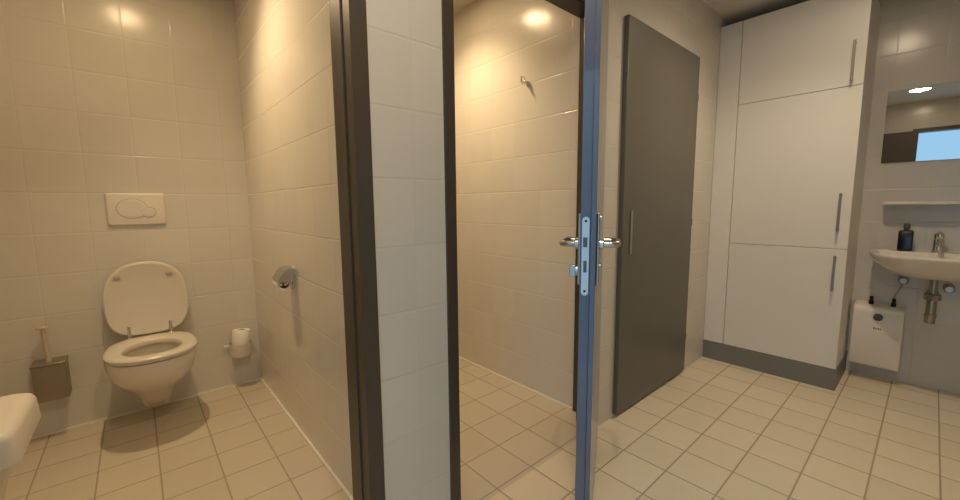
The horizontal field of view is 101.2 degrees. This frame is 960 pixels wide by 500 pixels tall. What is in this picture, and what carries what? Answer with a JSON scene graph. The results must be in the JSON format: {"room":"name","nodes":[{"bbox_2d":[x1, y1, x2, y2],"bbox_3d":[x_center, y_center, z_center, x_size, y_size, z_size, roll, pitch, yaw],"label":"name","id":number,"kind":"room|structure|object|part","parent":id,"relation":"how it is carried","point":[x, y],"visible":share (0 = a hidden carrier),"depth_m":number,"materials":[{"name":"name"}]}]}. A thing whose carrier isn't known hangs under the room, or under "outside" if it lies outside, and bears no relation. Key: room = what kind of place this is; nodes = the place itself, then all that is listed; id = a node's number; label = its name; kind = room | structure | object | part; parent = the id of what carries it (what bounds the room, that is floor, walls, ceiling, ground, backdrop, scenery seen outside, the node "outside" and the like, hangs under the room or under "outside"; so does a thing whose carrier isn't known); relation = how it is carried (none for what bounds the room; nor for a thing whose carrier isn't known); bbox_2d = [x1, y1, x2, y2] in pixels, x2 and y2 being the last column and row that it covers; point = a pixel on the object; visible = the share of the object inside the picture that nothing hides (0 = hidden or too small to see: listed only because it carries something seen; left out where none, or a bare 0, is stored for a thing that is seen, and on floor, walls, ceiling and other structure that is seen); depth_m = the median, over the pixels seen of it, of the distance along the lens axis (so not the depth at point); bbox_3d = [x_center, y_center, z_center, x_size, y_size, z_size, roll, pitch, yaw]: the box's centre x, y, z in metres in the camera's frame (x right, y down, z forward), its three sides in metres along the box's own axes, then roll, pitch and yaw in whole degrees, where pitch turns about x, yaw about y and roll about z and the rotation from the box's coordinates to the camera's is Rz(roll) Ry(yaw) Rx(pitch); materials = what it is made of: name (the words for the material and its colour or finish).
{"room":"public restroom","nodes":[
{"label":"public restroom","id":0,"kind":"room"},
{"bbox_2d":[0,393,40,499],"bbox_3d":[-1.382,0.738,1.061,0.275,0.568,0.350,-6,9,-41],"label":"sink","id":1,"kind":"object","parent":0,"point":[20,415],"visible":1,"depth_m":1.07,"materials":[{"name":"white ceramic"}]},
{"bbox_2d":[0,0,260,436],"bbox_3d":[-1.450,-0.352,2.539,2.510,2.402,0.100,-6,9,-41],"label":"wall","id":2,"kind":"structure","parent":0,"point":[98,98],"depth_m":2.05,"materials":[{"name":"white tile"}]},
{"bbox_2d":[29,326,71,403],"bbox_3d":[-2.100,0.545,1.924,0.119,0.359,0.109,-6,9,-41],"label":"toilet brush","id":3,"kind":"object","parent":2,"relation":"attached to","point":[51,379],"visible":0.98,"depth_m":1.90,"materials":[{"name":"plastic"}]},
{"bbox_3d":[-2.103,0.463,1.911,0.026,0.165,0.024,-6,9,-41],"label":"handle","id":4,"kind":"part","parent":3,"relation":"part of","materials":[{"name":"beige plastic"}]},
{"bbox_2d":[104,193,165,225],"bbox_3d":[-1.849,-0.221,2.122,0.240,0.169,0.022,-6,9,-41],"label":"flush plate","id":5,"kind":"object","parent":2,"relation":"attached to","point":[121,208],"visible":1,"depth_m":2.11,"materials":[{"name":"beige plastic"}]},
{"bbox_2d":[31,377,261,439],"bbox_3d":[-1.857,0.889,2.240,1.106,0.010,0.009,-6,9,-41],"label":"baseboard","id":6,"kind":"structure","parent":2,"relation":"attached to","point":[240,383],"depth_m":2.18,"materials":[{"name":"beige tile"}]},
{"bbox_2d":[102,261,197,406],"bbox_3d":[-1.671,0.456,2.006,0.362,0.759,0.536,-6,9,-41],"label":"toilet","id":7,"kind":"object","parent":2,"relation":"attached to","point":[142,297],"visible":1,"depth_m":2.07,"materials":[{"name":"beige ceramic"}]},
{"bbox_3d":[-1.803,0.256,2.138,0.352,0.389,0.073,-6,9,-41],"label":"lid","id":8,"kind":"part","parent":7,"relation":"part of","materials":[{"name":"beige plastic"}]},
{"bbox_3d":[-1.675,0.668,2.032,0.356,0.332,0.526,-6,9,-41],"label":"bowl","id":9,"kind":"part","parent":7,"relation":"part of","materials":[{"name":"beige ceramic"}]},
{"bbox_3d":[-1.638,0.485,1.973,0.360,0.027,0.437,-6,9,-41],"label":"seat","id":10,"kind":"part","parent":7,"relation":"part of","materials":[{"name":"beige plastic"}]},
{"bbox_2d":[223,339,251,357],"bbox_3d":[-1.489,0.614,2.444,0.128,0.084,0.138,0,7,7],"label":"holder","id":11,"kind":"object","parent":2,"relation":"attached to","point":[239,351],"visible":0.89,"depth_m":2.40,"materials":[{"name":"beige plastic"}]},
{"bbox_2d":[232,328,250,345],"bbox_3d":[-1.485,0.564,2.454,0.112,0.149,0.107,-6,9,-41],"label":"toilet roll","id":12,"kind":"object","parent":11,"relation":"in","point":[240,336],"visible":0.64,"depth_m":2.42,"materials":[{"name":"white paper"}]},
{"bbox_2d":[233,0,450,499],"bbox_3d":[-0.798,-0.280,1.853,0.251,2.402,1.796,-6,9,-41],"label":"wall","id":13,"kind":"structure","parent":0,"point":[284,46],"depth_m":1.42,"materials":[{"name":"white tile"}]},
{"bbox_2d":[272,266,294,288],"bbox_3d":[-0.921,0.134,1.854,0.081,0.112,0.110,-6,9,-41],"label":"holder","id":14,"kind":"object","parent":13,"relation":"attached to","point":[284,275],"visible":0.96,"depth_m":1.82,"materials":[{"name":"silver metal"}]},
{"bbox_2d":[273,280,291,290],"bbox_3d":[-0.933,0.156,1.859,0.066,0.066,0.072,-6,9,-41],"label":"toilet roll","id":15,"kind":"object","parent":14,"relation":"on","point":[276,284],"visible":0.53,"depth_m":1.84,"materials":[{"name":"white paper"}]},
{"bbox_3d":[-0.899,0.131,1.880,0.013,0.112,0.080,-6,9,-41],"label":"wall plate","id":16,"kind":"part","parent":14,"relation":"part of","materials":[{"name":"silver metal"}]},
{"bbox_2d":[329,0,384,499],"bbox_3d":[-0.733,0.012,0.861,0.993,2.045,0.193,-6,9,-41],"label":"door frame","id":17,"kind":"structure","parent":13,"relation":"attached to","point":[348,18],"depth_m":1.12,"materials":[{"name":"grey paint"}]},
{"bbox_2d":[4,357,959,499],"bbox_3d":[0.442,0.962,1.901,4.313,0.100,3.753,-6,9,-41],"label":"floor","id":18,"kind":"structure","parent":0,"point":[714,430],"depth_m":1.84,"materials":[{"name":"beige tile"}]},
{"bbox_2d":[702,0,880,390],"bbox_3d":[2.032,-0.342,2.644,0.496,2.297,0.732,-6,9,-41],"label":"tall cabinet","id":19,"kind":"object","parent":18,"relation":"on","point":[793,111],"visible":1,"depth_m":2.45,"materials":[{"name":"white laminate"}]},
{"bbox_3d":[1.678,-0.416,2.729,0.019,2.163,0.128,-6,9,-41],"label":"filler panel","id":20,"kind":"part","parent":19,"relation":"part of","materials":[{"name":"white laminate"}]},
{"bbox_3d":[1.925,0.331,2.537,0.019,0.716,0.598,-6,9,-41],"label":"door","id":21,"kind":"part","parent":19,"relation":"part of","materials":[{"name":"white laminate"}]},
{"bbox_3d":[1.918,-0.482,2.444,0.019,0.914,0.598,-6,9,-41],"label":"door","id":22,"kind":"part","parent":19,"relation":"part of","materials":[{"name":"white laminate"}]},
{"bbox_3d":[1.912,-1.200,2.362,0.019,0.526,0.598,-6,9,-41],"label":"door","id":23,"kind":"part","parent":19,"relation":"part of","materials":[{"name":"white laminate"}]},
{"bbox_3d":[2.069,0.137,2.307,0.034,0.210,0.012,-6,9,-41],"label":"handle","id":24,"kind":"part","parent":19,"relation":"part of","materials":[{"name":"silver metal"}]},
{"bbox_3d":[2.066,-0.216,2.266,0.034,0.220,0.012,-6,9,-41],"label":"handle","id":25,"kind":"part","parent":19,"relation":"part of","materials":[{"name":"silver metal"}]},
{"bbox_3d":[2.058,-1.040,2.173,0.034,0.220,0.012,-6,9,-41],"label":"handle","id":26,"kind":"part","parent":19,"relation":"part of","materials":[{"name":"silver metal"}]},
{"bbox_2d":[454,0,579,409],"bbox_3d":[0.016,-0.381,2.677,0.117,2.402,1.618,-6,9,-41],"label":"wall","id":27,"kind":"structure","parent":0,"point":[517,143],"depth_m":2.35,"materials":[{"name":"white tile"}]},
{"bbox_2d":[459,356,571,409],"bbox_3d":[-0.024,0.811,2.774,0.010,0.011,1.609,-6,9,-41],"label":"baseboard","id":28,"kind":"structure","parent":27,"relation":"attached to","point":[461,358],"depth_m":2.46,"materials":[{"name":"beige tile"}]},
{"bbox_2d":[520,76,529,85],"bbox_3d":[0.249,-0.948,2.204,0.062,0.052,0.027,-6,9,-41],"label":"coat hook","id":29,"kind":"object","parent":27,"relation":"attached to","point":[527,83],"visible":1,"depth_m":2.21,"materials":[{"name":"silver metal"}]},
{"bbox_2d":[453,0,808,23],"bbox_3d":[0.454,-1.510,1.650,4.223,0.140,3.753,-6,9,-41],"label":"ceiling","id":30,"kind":"structure","parent":0,"point":[732,11],"depth_m":2.52,"materials":[{"name":"white paint"}]},
{"bbox_2d":[598,0,730,425],"bbox_3d":[1.220,-0.376,2.535,1.857,2.402,0.178,-6,9,-41],"label":"wall","id":31,"kind":"structure","parent":0,"point":[694,25],"depth_m":2.24,"materials":[{"name":"white tile"}]},
{"bbox_2d":[441,0,584,499],"bbox_3d":[0.198,-0.088,1.667,0.976,2.045,0.193,-6,9,-41],"label":"door frame","id":32,"kind":"structure","parent":31,"relation":"attached to","point":[575,7],"depth_m":1.32,"materials":[{"name":"grey paint"}]},
{"bbox_2d":[559,0,620,499],"bbox_3d":[0.449,-0.053,1.451,0.180,2.004,0.858,2,7,23],"label":"door","id":33,"kind":"structure","parent":31,"relation":"in","point":[590,242],"depth_m":1.09,"materials":[{"name":"grey paint"}]},
{"bbox_3d":[0.276,-0.025,1.194,0.061,0.018,0.144,2,7,18],"label":"handle","id":34,"kind":"part","parent":33,"relation":"part of","materials":[{"name":"metal"}]},
{"bbox_3d":[0.268,0.059,1.140,0.018,0.034,0.014,2,7,18],"label":"turn knob","id":35,"kind":"part","parent":33,"relation":"part of","materials":[{"name":"metal"}]},
{"bbox_3d":[0.286,0.018,1.072,0.019,0.216,0.002,2,7,18],"label":"lock plate","id":36,"kind":"part","parent":33,"relation":"part of","materials":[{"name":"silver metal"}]},
{"bbox_3d":[0.382,-0.022,1.159,0.061,0.018,0.144,2,7,19],"label":"handle","id":37,"kind":"part","parent":33,"relation":"part of","materials":[{"name":"metal"}]},
{"bbox_2d":[613,14,699,414],"bbox_3d":[1.031,-0.156,2.252,0.867,1.992,0.034,-6,9,-41],"label":"door","id":38,"kind":"structure","parent":31,"relation":"in","point":[660,96],"depth_m":2.17,"materials":[{"name":"grey laminate"}]},
{"bbox_3d":[0.771,-0.090,2.013,0.016,0.224,0.008,-6,9,-41],"label":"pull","id":39,"kind":"part","parent":38,"relation":"part of","materials":[{"name":"metal"}]},
{"bbox_2d":[846,0,959,394],"bbox_3d":[2.575,-0.382,2.486,0.120,2.402,2.035,-6,9,-41],"label":"wall","id":40,"kind":"structure","parent":0,"point":[918,45],"depth_m":2.37,"materials":[{"name":"white tile"}]},
{"bbox_2d":[848,296,905,371],"bbox_3d":[2.495,0.509,2.479,0.155,0.435,0.224,-6,9,-41],"label":"water heater","id":41,"kind":"object","parent":40,"relation":"attached to","point":[877,329],"visible":1,"depth_m":2.44,"materials":[{"name":"beige plastic"}]},
{"bbox_2d":[893,284,903,298],"bbox_3d":[2.547,0.249,2.400,0.042,0.099,0.011,2,7,19],"label":"supply hose","id":42,"kind":"object","parent":41,"relation":"attached to","point":[899,289],"visible":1,"depth_m":2.40,"materials":[{"name":"silver metal"}]},
{"bbox_2d":[898,276,909,283],"bbox_3d":[2.577,0.183,2.397,0.088,0.048,0.048,-6,9,-41],"label":"angle valve","id":43,"kind":"object","parent":40,"relation":"attached to","point":[902,279],"visible":0.94,"depth_m":2.37,"materials":[{"name":"silver metal"}]},
{"bbox_2d":[869,231,959,281],"bbox_3d":[2.524,0.033,2.175,0.431,0.268,0.540,-6,9,-41],"label":"basin","id":44,"kind":"object","parent":40,"relation":"attached to","point":[936,264],"visible":0.99,"depth_m":2.17,"materials":[{"name":"beige ceramic"}]},
{"bbox_2d":[897,223,913,250],"bbox_3d":[2.540,-0.078,2.352,0.062,0.161,0.062,-6,9,-41],"label":"soap bottle","id":45,"kind":"object","parent":44,"relation":"on","point":[905,237],"visible":1,"depth_m":2.33,"materials":[{"name":"black plastic"}]},
{"bbox_2d":[923,280,941,323],"bbox_3d":[2.599,0.282,2.267,0.238,0.252,0.067,-6,9,-41],"label":"trap","id":46,"kind":"object","parent":44,"relation":"attached to","point":[932,296],"visible":0.98,"depth_m":2.20,"materials":[{"name":"silver metal"}]},
{"bbox_2d":[924,300,937,323],"bbox_3d":[2.536,0.346,2.218,0.048,0.136,0.048,-6,9,-41],"label":"cup","id":47,"kind":"object","parent":46,"relation":"on","point":[930,316],"depth_m":2.20,"materials":[{"name":"silver metal"}]},
{"bbox_2d":[931,231,944,252],"bbox_3d":[2.593,-0.044,2.227,0.162,0.127,0.052,-6,9,-41],"label":"tap","id":48,"kind":"object","parent":44,"relation":"on","point":[939,238],"depth_m":2.25,"materials":[{"name":"silver metal"}]},
{"bbox_2d":[881,81,959,162],"bbox_3d":[2.676,-0.732,2.227,0.007,0.430,0.549,-6,9,-41],"label":"mirror","id":49,"kind":"object","parent":40,"relation":"attached to","point":[922,123],"visible":1,"depth_m":2.31,"materials":[{"name":"white mirror"}]},
{"bbox_2d":[882,201,959,204],"bbox_3d":[2.648,-0.267,2.237,0.116,0.017,0.508,-6,9,-41],"label":"shelf","id":50,"kind":"object","parent":40,"relation":"attached to","point":[933,202],"visible":1,"depth_m":2.27,"materials":[{"name":"beige plastic"}]},
{"bbox_2d":[943,283,954,292],"bbox_3d":[2.695,0.222,2.265,0.088,0.048,0.048,-6,9,-41],"label":"angle valve","id":51,"kind":"object","parent":40,"relation":"attached to","point":[948,288],"visible":1,"depth_m":2.24,"materials":[{"name":"silver metal"}]}
]}

